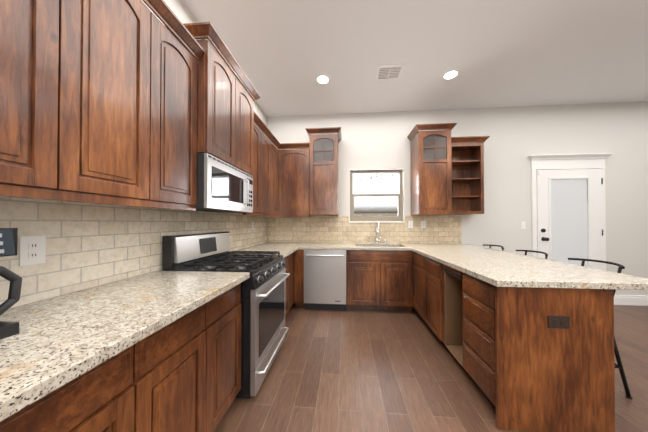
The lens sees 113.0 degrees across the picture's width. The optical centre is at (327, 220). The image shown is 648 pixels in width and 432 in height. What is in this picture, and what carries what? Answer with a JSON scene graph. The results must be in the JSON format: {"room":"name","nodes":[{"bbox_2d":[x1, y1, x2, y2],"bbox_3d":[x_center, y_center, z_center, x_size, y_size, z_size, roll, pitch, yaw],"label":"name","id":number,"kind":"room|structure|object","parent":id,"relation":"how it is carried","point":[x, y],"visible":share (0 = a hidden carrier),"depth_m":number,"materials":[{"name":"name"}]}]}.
{"room":"kitchen","nodes":[
{"label":"kitchen","id":0,"kind":"room"},
{"bbox_2d":[141,0,266,270],"bbox_3d":[-1.372,-0.290,0.610,0.150,3.085,6.540,0,-1,5],"label":"wall","id":1,"kind":"structure","parent":0,"point":[181,11],"depth_m":1.81,"materials":[{"name":"white paint"}]},
{"bbox_2d":[0,0,87,195],"bbox_3d":[-1.144,-0.625,0.615,0.299,1.025,0.489,0,-1,5],"label":"upper cabinet","id":2,"kind":"object","parent":1,"relation":"attached to","point":[44,43],"depth_m":0.74,"materials":[{"name":"brown wood"}]},
{"bbox_2d":[20,0,163,203],"bbox_3d":[-1.115,-0.622,0.980,0.299,1.025,0.489,0,-1,5],"label":"upper cabinet","id":3,"kind":"object","parent":1,"relation":"attached to","point":[136,103],"depth_m":1.02,"materials":[{"name":"brown wood"}]},
{"bbox_2d":[0,196,267,307],"bbox_3d":[-1.248,0.122,1.122,0.010,0.458,5.188,0,-1,5],"label":"backsplash","id":4,"kind":"structure","parent":1,"relation":"attached to","point":[89,245],"depth_m":1.14,"materials":[{"name":"tile"}]},
{"bbox_2d":[19,236,45,265],"bbox_3d":[-1.254,0.126,0.914,0.009,0.120,0.075,0,-1,5],"label":"outlet","id":5,"kind":"object","parent":4,"relation":"attached to","point":[32,249],"depth_m":0.91,"materials":[{"name":"white plastic"}]},
{"bbox_2d":[128,20,199,207],"bbox_3d":[-1.088,-0.619,1.316,0.299,1.025,0.428,0,-1,5],"label":"upper cabinet","id":6,"kind":"object","parent":1,"relation":"attached to","point":[181,65],"depth_m":1.36,"materials":[{"name":"brown wood"}]},
{"bbox_2d":[172,24,239,168],"bbox_3d":[-1.017,-0.920,1.755,0.370,0.876,0.448,0,-1,5],"label":"upper cabinet","id":7,"kind":"object","parent":1,"relation":"attached to","point":[219,87],"depth_m":1.62,"materials":[{"name":"brown wood"}]},
{"bbox_2d":[194,153,252,212],"bbox_3d":[-0.979,-0.281,1.901,0.421,0.386,0.752,0,-1,5],"label":"microwave","id":8,"kind":"object","parent":7,"relation":"attached to","point":[223,187],"visible":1,"depth_m":1.71,"materials":[{"name":"silver metal"}]},
{"bbox_2d":[240,72,255,175],"bbox_3d":[-0.991,-0.917,2.081,0.370,0.876,0.449,0,-1,5],"label":"upper cabinet","id":9,"kind":"object","parent":1,"relation":"attached to","point":[247,114],"depth_m":2.14,"materials":[{"name":"brown wood"}]},
{"bbox_2d":[242,124,263,215],"bbox_3d":[-0.991,-0.609,2.512,0.299,1.025,0.410,0,-1,5],"label":"upper cabinet","id":10,"kind":"object","parent":1,"relation":"attached to","point":[258,180],"depth_m":2.62,"materials":[{"name":"brown wood"}]},
{"bbox_2d":[264,132,267,215],"bbox_3d":[-0.966,-0.606,2.829,0.299,1.025,0.472,0,-1,5],"label":"upper cabinet","id":11,"kind":"object","parent":1,"relation":"attached to","point":[266,133],"depth_m":2.83,"materials":[{"name":"brown wood"}]},
{"bbox_2d":[268,136,279,215],"bbox_3d":[-0.909,-0.603,3.156,0.361,1.025,0.434,0,-1,5],"label":"upper cabinet","id":12,"kind":"object","parent":1,"relation":"attached to","point":[273,152],"depth_m":3.13,"materials":[{"name":"brown wood"}]},
{"bbox_2d":[182,0,647,116],"bbox_3d":[2.639,-1.885,0.301,8.197,0.100,6.540,0,-1,5],"label":"ceiling","id":13,"kind":"structure","parent":0,"point":[499,53],"depth_m":2.31,"materials":[{"name":"white paint"}]},
{"bbox_2d":[315,74,330,84],"bbox_3d":[-0.062,-1.810,2.750,0.196,0.007,0.196,0,-1,5],"label":"recessed light","id":14,"kind":"object","parent":13,"relation":"in","point":[322,79],"visible":1,"depth_m":2.75,"materials":[{"name":"white"}]},
{"bbox_2d":[375,64,404,79],"bbox_3d":[0.750,-1.809,2.619,0.300,0.011,0.250,0,-1,5],"label":"ceiling vent","id":15,"kind":"object","parent":13,"relation":"in","point":[389,72],"visible":1,"depth_m":2.61,"materials":[{"name":"white metal"}]},
{"bbox_2d":[442,69,459,79],"bbox_3d":[1.526,-1.810,2.663,0.196,0.007,0.196,0,-1,5],"label":"recessed light","id":16,"kind":"object","parent":13,"relation":"in","point":[451,74],"visible":1,"depth_m":2.66,"materials":[{"name":"white"}]},
{"bbox_2d":[214,297,647,431],"bbox_3d":[2.639,1.299,0.274,8.197,0.100,6.540,0,-1,5],"label":"floor","id":17,"kind":"structure","parent":0,"point":[360,371],"depth_m":1.67,"materials":[{"name":"brown wood"}]},
{"bbox_2d":[0,330,159,431],"bbox_3d":[-0.981,0.819,0.565,0.628,0.864,0.498,0,-1,5],"label":"base cabinet","id":18,"kind":"object","parent":17,"relation":"on","point":[121,393],"depth_m":0.65,"materials":[{"name":"brown wood"}]},
{"bbox_2d":[0,271,249,421],"bbox_3d":[-0.998,0.361,0.005,0.686,0.038,3.006,0,-1,5],"label":"countertop","id":19,"kind":"structure","parent":18,"relation":"on","point":[55,343],"depth_m":0.73,"materials":[{"name":"stone"}]},
{"bbox_2d":[0,228,21,339],"bbox_3d":[-1.109,0.179,0.591,0.322,0.335,0.292,0,-1,5],"label":"coffee maker","id":20,"kind":"object","parent":19,"relation":"on","point":[8,241],"visible":1,"depth_m":0.66,"materials":[{"name":"black plastic"}]},
{"bbox_2d":[160,295,219,431],"bbox_3d":[-0.951,0.823,0.940,0.628,0.864,0.498,0,-1,5],"label":"base cabinet","id":21,"kind":"object","parent":17,"relation":"on","point":[182,374],"depth_m":0.99,"materials":[{"name":"brown wood"}]},
{"bbox_2d":[162,231,289,398],"bbox_3d":[-0.785,0.687,1.888,0.754,1.152,0.759,0,-1,5],"label":"range","id":22,"kind":"object","parent":17,"relation":"on","point":[263,305],"visible":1,"depth_m":1.64,"materials":[{"name":"silver metal"}]},
{"bbox_2d":[216,283,240,427],"bbox_3d":[-0.923,0.826,1.284,0.628,0.864,0.437,0,-1,5],"label":"base cabinet","id":23,"kind":"object","parent":17,"relation":"on","point":[229,386],"depth_m":1.32,"materials":[{"name":"brown wood"}]},
{"bbox_2d":[284,254,291,316],"bbox_3d":[-0.824,0.836,2.513,0.628,0.864,0.462,0,-1,5],"label":"base cabinet","id":24,"kind":"object","parent":17,"relation":"on","point":[288,259],"depth_m":2.71,"materials":[{"name":"brown wood"}]},
{"bbox_2d":[292,252,293,304],"bbox_3d":[-0.771,0.842,3.181,0.628,0.864,0.993,0,-1,5],"label":"base cabinet","id":25,"kind":"object","parent":17,"relation":"on","point":[293,252],"depth_m":2.99,"materials":[{"name":"brown wood"}]},
{"bbox_2d":[236,246,299,257],"bbox_3d":[-0.783,0.384,2.653,0.690,0.038,0.741,0,-1,5],"label":"countertop","id":26,"kind":"structure","parent":25,"relation":"on","point":[285,251],"depth_m":2.73,"materials":[{"name":"stone"}]},
{"bbox_2d":[294,250,304,307],"bbox_3d":[-0.388,0.844,3.338,0.139,0.864,0.616,0,-1,5],"label":"base cabinet","id":27,"kind":"object","parent":17,"relation":"on","point":[299,254],"depth_m":3.05,"materials":[{"name":"brown wood"}]},
{"bbox_2d":[304,250,345,310],"bbox_3d":[-0.019,0.845,3.269,0.600,0.861,0.662,0,-1,5],"label":"dishwasher","id":28,"kind":"object","parent":17,"relation":"on","point":[324,279],"visible":0.98,"depth_m":3.00,"materials":[{"name":"silver metal"}]},
{"bbox_2d":[346,250,353,309],"bbox_3d":[0.026,0.843,3.305,0.691,0.864,0.616,0,-1,5],"label":"base cabinet","id":29,"kind":"object","parent":17,"relation":"on","point":[349,253],"depth_m":2.98,"materials":[{"name":"brown wood"}]},
{"bbox_2d":[354,246,413,311],"bbox_3d":[0.742,0.843,3.248,0.911,0.864,0.616,0,-1,5],"label":"base cabinet","id":30,"kind":"object","parent":17,"relation":"on","point":[379,280],"depth_m":2.94,"materials":[{"name":"brown wood"}]},
{"bbox_2d":[413,252,436,335],"bbox_3d":[1.437,0.836,2.456,0.646,0.864,0.919,0,-1,5],"label":"base cabinet","id":31,"kind":"object","parent":17,"relation":"on","point":[424,268],"depth_m":2.44,"materials":[{"name":"brown wood"}]},
{"bbox_2d":[256,242,474,250],"bbox_3d":[0.572,0.389,3.255,3.294,0.038,0.636,0,-1,5],"label":"countertop","id":32,"kind":"structure","parent":31,"relation":"on","point":[303,246],"depth_m":3.20,"materials":[{"name":"stone"}]},
{"bbox_2d":[368,221,386,243],"bbox_3d":[0.801,0.188,3.437,0.303,0.366,0.213,0,-1,5],"label":"faucet","id":33,"kind":"object","parent":32,"relation":"on","point":[377,230],"visible":1,"depth_m":3.50,"materials":[{"name":"silver metal"}]},
{"bbox_2d":[408,246,647,289],"bbox_3d":[1.587,0.379,2.027,1.074,0.038,1.610,0,-1,5],"label":"countertop","id":34,"kind":"structure","parent":31,"relation":"on","point":[498,268],"depth_m":1.53,"materials":[{"name":"stone"}]},
{"bbox_2d":[437,262,456,359],"bbox_3d":[1.390,0.831,1.877,0.646,0.864,0.431,0,-1,5],"label":"base cabinet","id":35,"kind":"object","parent":17,"relation":"on","point":[446,275],"depth_m":2.02,"materials":[{"name":"brown wood"}]},
{"bbox_2d":[483,244,503,250],"bbox_3d":[2.091,0.802,2.910,0.450,0.943,0.402,0,-1,5],"label":"bar stool","id":36,"kind":"object","parent":17,"relation":"on","point":[502,247],"visible":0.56,"depth_m":2.97,"materials":[{"name":"black metal"}]},
{"bbox_2d":[516,250,547,258],"bbox_3d":[2.043,0.797,2.312,0.450,0.943,0.402,0,-1,5],"label":"bar stool","id":37,"kind":"object","parent":17,"relation":"on","point":[546,255],"visible":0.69,"depth_m":2.33,"materials":[{"name":"black metal"}]},
{"bbox_2d":[457,270,614,431],"bbox_3d":[1.359,0.827,1.484,0.646,0.864,0.430,0,-1,5],"label":"base cabinet","id":38,"kind":"object","parent":17,"relation":"on","point":[524,366],"depth_m":1.28,"materials":[{"name":"brown wood"}]},
{"bbox_2d":[548,315,569,328],"bbox_3d":[1.362,0.598,1.265,0.115,0.072,0.010,0,-1,5],"label":"outlet","id":39,"kind":"object","parent":38,"relation":"attached to","point":[562,322],"visible":1,"depth_m":1.26,"materials":[{"name":"brown plastic"}]},
{"bbox_2d":[568,258,632,399],"bbox_3d":[1.996,0.792,1.729,0.450,0.943,0.402,0,-1,5],"label":"bar stool","id":40,"kind":"object","parent":17,"relation":"on","point":[619,365],"visible":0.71,"depth_m":1.56,"materials":[{"name":"black metal"}]},
{"bbox_2d":[267,101,647,296],"bbox_3d":[2.895,-0.265,3.472,7.897,3.085,0.150,0,-1,5],"label":"wall","id":41,"kind":"structure","parent":0,"point":[381,140],"depth_m":3.39,"materials":[{"name":"white paint"}]},
{"bbox_2d":[280,144,307,215],"bbox_3d":[-0.525,-0.600,3.465,0.516,1.025,0.413,0,-1,5],"label":"upper cabinet","id":42,"kind":"object","parent":41,"relation":"attached to","point":[293,161],"depth_m":3.32,"materials":[{"name":"brown wood"}]},
{"bbox_2d":[304,128,339,215],"bbox_3d":[-0.083,-0.736,3.439,0.496,1.295,0.397,0,-1,5],"label":"upper cabinet","id":43,"kind":"object","parent":41,"relation":"attached to","point":[323,191],"depth_m":3.24,"materials":[{"name":"brown wood"}]},
{"bbox_2d":[268,215,461,243],"bbox_3d":[0.564,0.143,3.573,3.170,0.458,0.011,0,-1,5],"label":"backsplash","id":44,"kind":"structure","parent":41,"relation":"attached to","point":[312,229],"depth_m":3.57,"materials":[{"name":"tile"}]},
{"bbox_2d":[408,221,412,227],"bbox_3d":[1.353,0.059,3.501,0.072,0.115,0.009,0,-1,5],"label":"outlet","id":45,"kind":"object","parent":44,"relation":"attached to","point":[410,223],"depth_m":3.50,"materials":[{"name":"white plastic"}]},
{"bbox_2d":[421,221,425,227],"bbox_3d":[1.556,0.059,3.485,0.072,0.115,0.009,0,-1,5],"label":"outlet","id":46,"kind":"object","parent":44,"relation":"attached to","point":[423,223],"depth_m":3.48,"materials":[{"name":"white plastic"}]},
{"bbox_2d":[350,170,401,220],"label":"window","id":47,"kind":"structure","parent":41,"relation":"in","point":[398,217],"depth_m":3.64,"materials":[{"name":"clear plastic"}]},
{"bbox_2d":[349,221,404,222],"bbox_3d":[0.813,0.023,3.584,0.920,0.023,0.104,0,-1,5],"label":"window sill","id":48,"kind":"structure","parent":41,"relation":"attached to","point":[376,221],"depth_m":3.53,"materials":[{"name":"beige wood"}]},
{"bbox_2d":[407,123,489,214],"bbox_3d":[1.812,-0.737,3.260,1.054,1.295,0.449,0,-1,5],"label":"upper cabinet","id":49,"kind":"object","parent":41,"relation":"attached to","point":[446,173],"visible":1,"depth_m":3.13,"materials":[{"name":"brown wood"}]},
{"bbox_2d":[520,221,525,228],"bbox_3d":[3.069,0.069,3.372,0.072,0.115,0.011,0,-1,5],"label":"switch plate","id":50,"kind":"object","parent":41,"relation":"attached to","point":[522,224],"visible":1,"depth_m":3.37,"materials":[{"name":"white plastic"}]},
{"bbox_2d":[527,153,613,270],"bbox_3d":[3.711,0.129,3.268,1.148,2.292,0.115,0,-1,5],"label":"entry door","id":51,"kind":"structure","parent":41,"relation":"in","point":[568,204],"depth_m":3.30,"materials":[{"name":"white wood"}]},
{"bbox_2d":[614,295,647,305],"bbox_3d":[5.511,1.200,3.159,2.558,0.150,0.025,0,-1,5],"label":"baseboard","id":52,"kind":"structure","parent":41,"relation":"attached to","point":[638,300],"depth_m":3.21,"materials":[{"name":"white"}]}
]}

